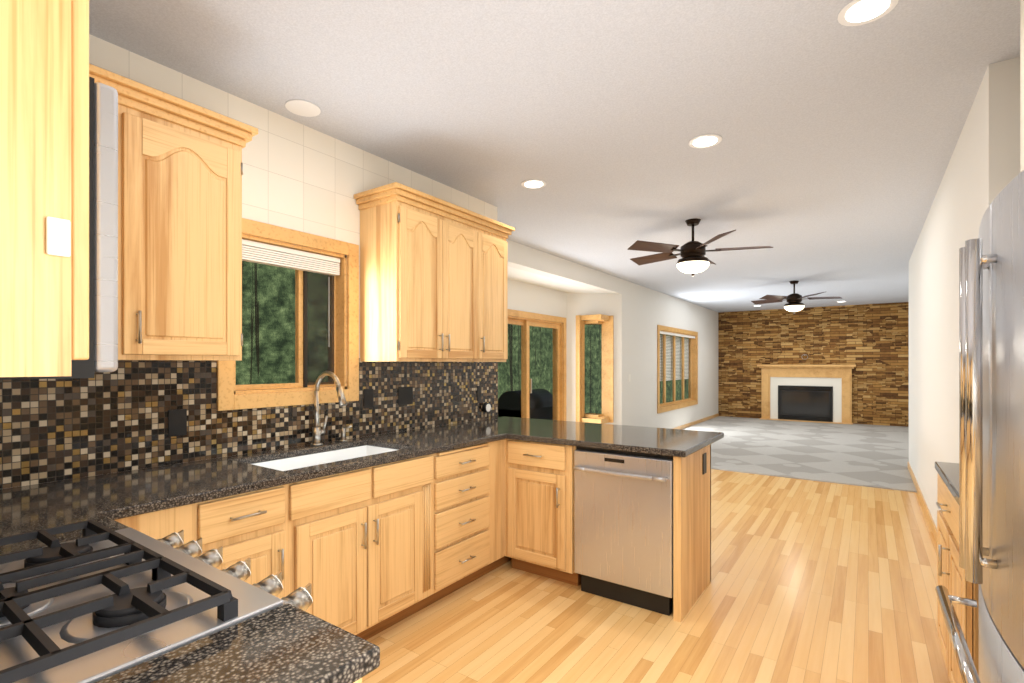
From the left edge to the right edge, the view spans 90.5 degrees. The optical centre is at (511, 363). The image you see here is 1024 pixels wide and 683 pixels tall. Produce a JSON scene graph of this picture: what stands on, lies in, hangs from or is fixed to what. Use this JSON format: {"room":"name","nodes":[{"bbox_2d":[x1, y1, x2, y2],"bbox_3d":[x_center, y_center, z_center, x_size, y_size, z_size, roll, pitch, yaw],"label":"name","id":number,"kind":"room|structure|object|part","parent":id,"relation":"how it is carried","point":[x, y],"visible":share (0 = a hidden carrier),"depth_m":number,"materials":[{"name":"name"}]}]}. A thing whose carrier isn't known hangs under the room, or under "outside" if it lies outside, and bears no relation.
{"room":"kitchen","nodes":[
{"label":"kitchen","id":0,"kind":"room"},
{"bbox_2d":[94,603,379,682],"bbox_3d":[-0.504,0.468,0.619,0.265,0.035,0.652,0,0,35],"label":"countertop","id":1,"kind":"structure","parent":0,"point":[287,643],"depth_m":0.78,"materials":[{"name":"stone"}]},
{"bbox_2d":[5,34,496,488],"bbox_3d":[-1.253,0.015,2.813,0.160,2.680,3.710,0,0,35],"label":"wall","id":2,"kind":"structure","parent":0,"point":[296,176],"depth_m":2.76,"materials":[{"name":"tile"}]},
{"bbox_2d":[0,0,103,139],"bbox_3d":[-0.876,-0.693,0.696,0.444,0.565,0.348,0,0,35],"label":"upper cabinet","id":3,"kind":"object","parent":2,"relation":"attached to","point":[46,70],"depth_m":0.60,"materials":[{"name":"brown wood"}]},
{"bbox_2d":[0,77,117,379],"bbox_3d":[-0.980,-0.193,0.824,0.755,0.425,0.439,0,0,35],"label":"microwave","id":4,"kind":"object","parent":3,"relation":"attached to","point":[103,227],"visible":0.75,"depth_m":0.73,"materials":[{"name":"silver"}]},
{"bbox_2d":[0,72,155,363],"bbox_3d":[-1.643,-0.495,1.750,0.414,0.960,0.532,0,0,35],"label":"upper cabinet","id":5,"kind":"object","parent":2,"relation":"attached to","point":[44,196],"depth_m":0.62,"materials":[{"name":"brown wood"}]},
{"bbox_2d":[168,409,186,436],"bbox_3d":[-1.508,0.265,2.289,0.005,0.120,0.075,0,0,35],"label":"electrical outlet plate","id":6,"kind":"object","parent":2,"relation":"attached to","point":[177,422],"depth_m":2.29,"materials":[{"name":"black plastic"}]},
{"bbox_2d":[156,100,247,360],"bbox_3d":[-1.425,-0.495,2.119,0.348,0.960,0.435,0,0,35],"label":"upper cabinet","id":7,"kind":"object","parent":2,"relation":"attached to","point":[199,165],"depth_m":2.05,"materials":[{"name":"brown wood"}]},
{"bbox_2d":[0,358,497,488],"bbox_3d":[-1.140,0.207,2.829,0.008,0.485,3.548,0,0,35],"label":"backsplash","id":8,"kind":"structure","parent":2,"relation":"attached to","point":[100,423],"depth_m":2.29,"materials":[{"name":"tile"}]},
{"bbox_2d":[364,389,373,407],"bbox_3d":[-0.894,0.215,3.166,0.005,0.120,0.075,0,0,35],"label":"electrical outlet plate","id":9,"kind":"object","parent":2,"relation":"attached to","point":[368,393],"depth_m":3.16,"materials":[{"name":"black plastic"}]},
{"bbox_2d":[398,387,412,404],"bbox_3d":[-0.716,0.215,3.420,0.005,0.120,0.130,0,0,35],"label":"electrical outlet plate","id":10,"kind":"object","parent":2,"relation":"attached to","point":[405,394],"depth_m":3.42,"materials":[{"name":"black plastic"}]},
{"bbox_2d":[357,192,483,361],"bbox_3d":[-0.571,-0.495,3.338,0.348,0.960,0.775,0,0,35],"label":"upper cabinet","id":11,"kind":"object","parent":2,"relation":"attached to","point":[433,279],"depth_m":3.09,"materials":[{"name":"brown wood"}]},
{"bbox_2d":[477,386,480,400],"bbox_3d":[-0.263,0.235,4.067,0.005,0.120,0.050,0,0,35],"label":"electrical outlet plate","id":12,"kind":"object","parent":2,"relation":"attached to","point":[478,387],"depth_m":4.06,"materials":[{"name":"black plastic"}]},
{"bbox_2d":[482,403,490,412],"bbox_3d":[-0.205,0.355,4.124,0.036,0.080,0.080,0,0,35],"label":"electrical outlet plate","id":13,"kind":"object","parent":2,"relation":"attached to","point":[486,407],"depth_m":4.10,"materials":[{"name":"white plastic"}]},
{"bbox_2d":[484,224,511,361],"bbox_3d":[-0.288,-0.495,3.743,0.348,0.960,0.419,0,0,35],"label":"upper cabinet","id":14,"kind":"object","parent":2,"relation":"attached to","point":[495,244],"depth_m":3.69,"materials":[{"name":"brown wood"}]},
{"bbox_2d":[217,218,358,410],"bbox_3d":[-1.242,-0.250,2.810,0.182,0.950,0.820,0,0,35],"label":"window","id":15,"kind":"structure","parent":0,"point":[338,268],"depth_m":2.90,"materials":[{"name":"brown wood"}]},
{"bbox_2d":[89,0,1019,311],"bbox_3d":[2.119,-1.375,5.554,6.380,0.100,16.350,0,0,35],"label":"ceiling","id":16,"kind":"structure","parent":0,"point":[821,166],"depth_m":2.60,"materials":[{"name":"white paint"}]},
{"bbox_2d":[285,99,320,116],"bbox_3d":[-1.080,-1.322,2.624,0.169,0.006,0.169,0,0,29],"label":"recessed light","id":17,"kind":"object","parent":16,"relation":"in","point":[305,108],"depth_m":2.62,"materials":[{"name":"white plastic"}]},
{"bbox_2d":[521,179,546,188],"bbox_3d":[0.161,-1.322,3.733,0.186,0.006,0.186,0,0,29],"label":"recessed light","id":18,"kind":"object","parent":16,"relation":"in","point":[532,183],"depth_m":3.73,"materials":[{"name":"white"}]},
{"bbox_2d":[627,218,772,275],"bbox_3d":[1.689,-1.067,4.722,1.301,0.515,1.252,0,0,35],"label":"ceiling fan","id":19,"kind":"object","parent":16,"relation":"hanging from","point":[693,259],"visible":1,"depth_m":4.60,"materials":[{"name":"brown wood"}]},
{"bbox_2d":[688,134,721,147],"bbox_3d":[1.149,-1.322,3.017,0.186,0.006,0.186,0,0,-1],"label":"recessed light","id":20,"kind":"object","parent":16,"relation":"in","point":[707,140],"depth_m":3.01,"materials":[{"name":"white"}]},
{"bbox_2d":[751,281,841,312],"bbox_3d":[4.542,-1.067,8.169,1.301,0.515,1.252,0,0,35],"label":"ceiling fan","id":21,"kind":"object","parent":16,"relation":"hanging from","point":[793,301],"visible":1,"depth_m":8.05,"materials":[{"name":"brown metal"}]},
{"bbox_2d":[837,0,898,25],"bbox_3d":[1.325,-1.322,1.892,0.186,0.006,0.186,0,0,14],"label":"recessed light","id":22,"kind":"object","parent":16,"relation":"in","point":[856,12],"depth_m":1.90,"materials":[{"name":"white"}]},
{"bbox_2d":[506,239,717,428],"bbox_3d":[2.023,0.015,9.070,0.810,2.680,10.300,0,0,35],"label":"wall","id":23,"kind":"structure","parent":0,"point":[646,311],"depth_m":8.01,"materials":[{"name":"white paint"}]},
{"bbox_2d":[498,309,565,420],"bbox_3d":[0.189,0.325,6.997,0.182,2.060,1.990,0,0,35],"label":"patio door","id":24,"kind":"structure","parent":23,"relation":"in","point":[517,318],"depth_m":7.21,"materials":[{"name":"brown wood"}]},
{"bbox_2d":[576,314,613,423],"bbox_3d":[1.282,0.080,7.903,0.514,1.660,0.460,0,0,35],"label":"window bay","id":25,"kind":"object","parent":23,"relation":"attached to","point":[607,384],"visible":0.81,"depth_m":7.87,"materials":[{"name":"brown wood"}]},
{"bbox_2d":[657,325,697,413],"bbox_3d":[3.348,0.095,10.376,0.182,1.620,2.650,0,0,35],"label":"window","id":26,"kind":"structure","parent":23,"relation":"in","point":[666,363],"depth_m":10.41,"materials":[{"name":"brown wood"}]},
{"bbox_2d":[672,413,718,428],"bbox_3d":[3.523,1.312,10.496,0.012,0.085,6.237,0,0,35],"label":"baseboard","id":27,"kind":"structure","parent":23,"relation":"attached to","point":[716,415],"depth_m":11.34,"materials":[{"name":"brown wood"}]},
{"bbox_2d":[362,469,949,682],"bbox_3d":[0.080,1.380,2.642,6.380,0.050,9.240,0,0,35],"label":"floor","id":28,"kind":"structure","parent":0,"point":[817,582],"depth_m":2.72,"materials":[{"name":"brown wood"}]},
{"bbox_2d":[0,520,312,682],"bbox_3d":[-0.891,0.878,0.955,0.749,0.954,0.723,0,0,35],"label":"range","id":29,"kind":"object","parent":28,"relation":"on","point":[96,601],"visible":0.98,"depth_m":0.92,"materials":[{"name":"silver metal"}]},
{"bbox_2d":[115,498,222,569],"bbox_3d":[-1.431,0.921,1.855,0.640,0.868,0.378,0,0,35],"label":"base cabinet","id":30,"kind":"object","parent":28,"relation":"on","point":[204,520],"depth_m":1.77,"materials":[{"name":"brown wood"}]},
{"bbox_2d":[0,504,135,554],"bbox_3d":[-1.327,0.468,1.201,0.242,0.035,0.659,0,0,35],"label":"countertop","id":31,"kind":"structure","parent":30,"relation":"on","point":[106,515],"depth_m":1.44,"materials":[{"name":"stone"}]},
{"bbox_2d":[223,483,294,598],"bbox_3d":[-1.280,0.921,2.071,0.640,0.868,0.414,0,0,35],"label":"base cabinet","id":32,"kind":"object","parent":28,"relation":"on","point":[259,525],"depth_m":1.97,"materials":[{"name":"brown wood"}]},
{"bbox_2d":[351,442,490,614],"bbox_3d":[-0.546,0.921,3.120,0.639,0.868,0.514,0,0,35],"label":"base cabinet","id":33,"kind":"object","parent":28,"relation":"on","point":[369,552],"depth_m":2.67,"materials":[{"name":"brown wood"}]},
{"bbox_2d":[0,418,551,523],"bbox_3d":[-0.845,0.468,2.681,0.654,0.035,3.637,0,0,35],"label":"countertop","id":34,"kind":"structure","parent":33,"relation":"on","point":[146,490],"depth_m":2.03,"materials":[{"name":"stone"}]},
{"bbox_2d":[252,445,397,470],"bbox_3d":[-0.915,0.596,2.582,0.454,0.222,0.804,0,0,35],"label":"sink bowl","id":35,"kind":"object","parent":34,"relation":"attached to","point":[291,463],"visible":0.12,"depth_m":2.77,"materials":[{"name":"white ceramic"}]},
{"bbox_2d":[311,371,346,445],"bbox_3d":[-0.983,0.244,2.754,0.285,0.412,0.089,0,0,35],"label":"faucet","id":36,"kind":"object","parent":34,"relation":"on","point":[318,432],"visible":0.98,"depth_m":2.79,"materials":[{"name":"silver metal"}]},
{"bbox_2d":[339,425,351,441],"bbox_3d":[-0.958,0.399,2.929,0.093,0.102,0.044,0,0,35],"label":"soap dispenser","id":37,"kind":"object","parent":34,"relation":"on","point":[343,436],"visible":1,"depth_m":2.93,"materials":[{"name":"silver metal"}]},
{"bbox_2d":[452,416,545,427],"bbox_3d":[-0.049,0.468,3.812,0.420,0.035,0.870,0,0,35],"label":"countertop","id":38,"kind":"structure","parent":33,"relation":"on","point":[499,422],"depth_m":3.83,"materials":[{"name":"stone"}]},
{"bbox_2d":[515,440,580,585],"bbox_3d":[0.333,0.921,3.415,0.508,0.868,0.642,0,0,35],"label":"base cabinet","id":39,"kind":"object","parent":28,"relation":"on","point":[544,472],"depth_m":3.12,"materials":[{"name":"brown wood"}]},
{"bbox_2d":[508,420,723,456],"bbox_3d":[0.681,0.468,3.297,1.127,0.035,0.877,0,0,35],"label":"countertop","id":40,"kind":"structure","parent":39,"relation":"on","point":[638,439],"depth_m":3.15,"materials":[{"name":"stone"}]},
{"bbox_2d":[574,446,672,615],"bbox_3d":[0.756,0.922,3.060,0.588,0.865,0.639,0,0,35],"label":"dishwasher","id":41,"kind":"object","parent":28,"relation":"on","point":[623,526],"visible":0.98,"depth_m":2.83,"materials":[{"name":"silver metal"}]},
{"bbox_2d":[935,462,977,682],"bbox_3d":[2.033,0.902,1.784,0.826,0.905,0.835,0,0,35],"label":"base cabinet","id":42,"kind":"object","parent":28,"relation":"on","point":[951,576],"depth_m":1.95,"materials":[{"name":"brown wood"}]},
{"bbox_3d":[2.044,0.468,1.777,0.800,0.035,0.835,0,0,35],"label":"side cabinet top","id":43,"kind":"part","parent":42,"relation":"part of","materials":[{"name":"grey stone"}]},
{"bbox_2d":[935,170,1023,682],"bbox_3d":[1.495,0.465,1.059,0.876,1.740,0.910,0,0,35],"label":"refrigerator","id":44,"kind":"object","parent":28,"relation":"on","point":[991,410],"visible":1,"depth_m":1.23,"materials":[{"name":"silver metal"}]},
{"bbox_2d":[682,416,916,491],"bbox_3d":[5.301,1.374,8.966,5.080,0.062,7.110,0,0,35],"label":"floor","id":45,"kind":"structure","parent":0,"point":[873,456],"depth_m":7.87,"materials":[{"name":"grey carpet"}]},
{"bbox_2d":[718,302,908,426],"bbox_3d":[7.078,0.015,11.939,4.580,2.680,0.200,0,0,35],"label":"wall","id":46,"kind":"structure","parent":0,"point":[870,342],"depth_m":11.68,"materials":[{"name":"stone"}]},
{"bbox_2d":[757,365,855,424],"bbox_3d":[6.835,0.685,11.863,2.000,1.340,0.200,0,0,35],"label":"fireplace","id":47,"kind":"object","parent":46,"relation":"attached to","point":[813,393],"visible":1,"depth_m":11.86,"materials":[{"name":"brown wood"}]},
{"bbox_2d":[909,57,1019,526],"bbox_3d":[3.975,0.015,4.230,0.780,2.680,15.990,0,0,35],"label":"wall","id":48,"kind":"structure","parent":0,"point":[982,171],"depth_m":3.32,"materials":[{"name":"white paint"}]},
{"bbox_2d":[907,462,936,542],"bbox_3d":[3.682,1.312,4.502,0.012,0.085,5.120,0,0,35],"label":"baseboard","id":49,"kind":"structure","parent":48,"relation":"attached to","point":[933,527],"depth_m":4.64,"materials":[{"name":"brown wood"}]},
{"bbox_2d":[1020,0,1023,171],"bbox_3d":[1.578,0.016,0.995,0.665,2.678,0.960,0,0,35],"label":"surround","id":50,"kind":"object","parent":48,"relation":"attached to","point":[1021,85],"depth_m":1.57,"materials":[{"name":"beige"}]},
{"label":"outside","id":51,"kind":"structure","parent":0,"visible":0},
{"bbox_2d":[236,261,687,413],"bbox_3d":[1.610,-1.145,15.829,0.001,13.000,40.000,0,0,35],"label":"trees","id":52,"kind":"object","parent":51,"point":[289,332],"depth_m":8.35,"materials":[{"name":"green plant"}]},
{"bbox_3d":[-1.000,0.965,8.257,3.190,1.280,5.400,0,0,35],"label":"deck","id":53,"kind":"object","parent":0,"visible":0},
{"bbox_2d":[498,389,552,419],"bbox_3d":[0.278,0.893,8.015,0.500,0.977,1.070,0,0,35],"label":"outdoor grill","id":54,"kind":"object","parent":53,"relation":"on","point":[531,414],"depth_m":7.68,"materials":[{"name":"black metal"}]}
]}

